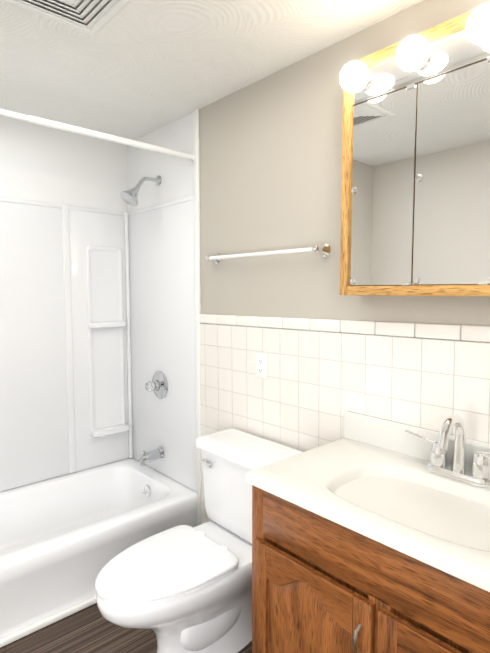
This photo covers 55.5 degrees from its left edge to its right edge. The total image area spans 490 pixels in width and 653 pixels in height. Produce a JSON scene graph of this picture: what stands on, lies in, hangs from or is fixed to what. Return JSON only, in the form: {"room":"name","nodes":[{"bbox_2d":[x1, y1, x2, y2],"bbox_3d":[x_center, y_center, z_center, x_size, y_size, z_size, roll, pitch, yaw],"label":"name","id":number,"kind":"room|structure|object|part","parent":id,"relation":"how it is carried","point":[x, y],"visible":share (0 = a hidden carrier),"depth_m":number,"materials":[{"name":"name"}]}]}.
{"room":"bathroom","nodes":[
{"label":"bathroom","id":0,"kind":"room"},
{"bbox_2d":[0,116,127,490],"bbox_3d":[-1.409,0.065,2.535,1.630,2.370,0.120,-4,6,-42],"label":"wall","id":1,"kind":"structure","parent":0,"point":[40,163],"depth_m":2.69,"materials":[{"name":"beige paint"}]},
{"bbox_2d":[0,175,195,491],"bbox_3d":[-1.068,0.046,2.255,1.523,1.768,0.747,-4,6,-42],"label":"shower surround","id":2,"kind":"object","parent":1,"relation":"attached to","point":[97,337],"visible":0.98,"depth_m":2.73,"materials":[{"name":"white plastic"}]},
{"bbox_3d":[-0.586,-0.772,2.621,0.235,0.192,0.106,-4,6,-42],"label":"shower head arm","id":3,"kind":"part","parent":2,"relation":"part of"},
{"bbox_3d":[-0.560,0.770,2.762,0.153,0.085,0.072,-4,6,-42],"label":"tub spout","id":4,"kind":"part","parent":2,"relation":"part of","materials":[{"name":"silver metal"}]},
{"bbox_2d":[0,603,251,652],"bbox_3d":[-0.249,1.414,1.208,2.084,0.120,3.790,-4,6,-42],"label":"floor","id":5,"kind":"structure","parent":0,"point":[90,629],"depth_m":1.94,"materials":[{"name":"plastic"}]},
{"bbox_2d":[0,458,197,637],"bbox_3d":[-1.064,1.099,2.330,1.520,0.340,0.757,-4,6,-42],"label":"bathtub","id":6,"kind":"object","parent":5,"relation":"on","point":[65,539],"visible":0.75,"depth_m":2.41,"materials":[{"name":"white ceramic"}]},
{"bbox_2d":[95,428,302,652],"bbox_3d":[-0.193,0.911,1.835,0.805,0.789,0.500,-4,6,-42],"label":"toilet","id":7,"kind":"object","parent":5,"relation":"on","point":[182,589],"visible":0.88,"depth_m":1.77,"materials":[{"name":"white ceramic"}]},
{"bbox_2d":[246,411,489,652],"bbox_3d":[0.493,0.803,1.284,0.558,1.088,0.922,-4,6,-42],"label":"vanity cabinet","id":8,"kind":"object","parent":5,"relation":"on","point":[370,534],"visible":1,"depth_m":1.26,"materials":[{"name":"brown wood"}]},
{"bbox_2d":[405,414,489,487],"bbox_3d":[0.602,0.352,1.349,0.164,0.198,0.337,-4,6,-42],"label":"faucet","id":9,"kind":"object","parent":8,"relation":"on","point":[456,474],"depth_m":1.37,"materials":[{"name":"silver metal"}]},
{"bbox_2d":[0,0,422,139],"bbox_3d":[-0.249,-1.069,1.020,2.084,0.120,3.790,-4,6,-42],"label":"ceiling","id":10,"kind":"structure","parent":0,"point":[134,69],"depth_m":1.82,"materials":[{"name":"white paint"}]},
{"bbox_2d":[3,0,130,34],"bbox_3d":[-0.557,-1.033,1.453,0.330,0.014,0.330,-4,6,-42],"label":"ceiling vent","id":11,"kind":"object","parent":10,"relation":"in","point":[93,17],"visible":1,"depth_m":1.53,"materials":[{"name":"white paint"}]},
{"bbox_2d":[124,0,489,342],"bbox_3d":[0.480,0.123,1.770,0.120,2.370,3.790,-4,6,-42],"label":"wall","id":12,"kind":"structure","parent":0,"point":[270,162],"depth_m":1.99,"materials":[{"name":"beige paint"}]},
{"bbox_2d":[0,109,193,160],"bbox_3d":[-0.830,-0.843,1.923,1.522,0.038,0.038,-4,6,-42],"label":"shower curtain rod","id":13,"kind":"object","parent":12,"relation":"attached to","point":[81,131],"visible":0.92,"depth_m":2.05,"materials":[{"name":"white metal"}]},
{"bbox_2d":[0,109,200,647],"bbox_3d":[-0.809,0.108,1.972,1.523,2.369,0.034,-4,6,-42],"label":"strips","id":14,"kind":"object","parent":12,"relation":"attached to","point":[39,625],"visible":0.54,"depth_m":2.42,"materials":[{"name":"white paint"}]},
{"bbox_2d":[205,242,330,264],"bbox_3d":[0.062,-0.318,2.057,0.072,0.062,0.737,-4,6,-42],"label":"bar","id":15,"kind":"object","parent":12,"relation":"attached to","point":[323,249],"visible":1,"depth_m":1.93,"materials":[{"name":"silver metal"}]},
{"bbox_2d":[199,314,489,523],"bbox_3d":[0.685,0.684,1.487,0.012,1.380,2.761,-4,5,-42],"label":"wall tiles","id":16,"kind":"structure","parent":12,"relation":"attached to","point":[311,389],"depth_m":1.83,"materials":[{"name":"white tile"}]},
{"bbox_2d":[256,352,266,378],"bbox_3d":[0.073,0.177,2.115,0.010,0.115,0.070,-4,6,-42],"label":"outlet","id":17,"kind":"object","parent":16,"relation":"attached to","point":[261,365],"visible":1,"depth_m":2.11,"materials":[{"name":"white plastic"}]},
{"bbox_2d":[340,2,489,296],"bbox_3d":[0.599,-0.477,1.337,0.220,0.778,0.762,-4,6,-42],"label":"upper cabinet","id":18,"kind":"object","parent":12,"relation":"attached to","point":[415,199],"visible":1,"depth_m":1.40,"materials":[{"name":"brown wood"}]}
]}

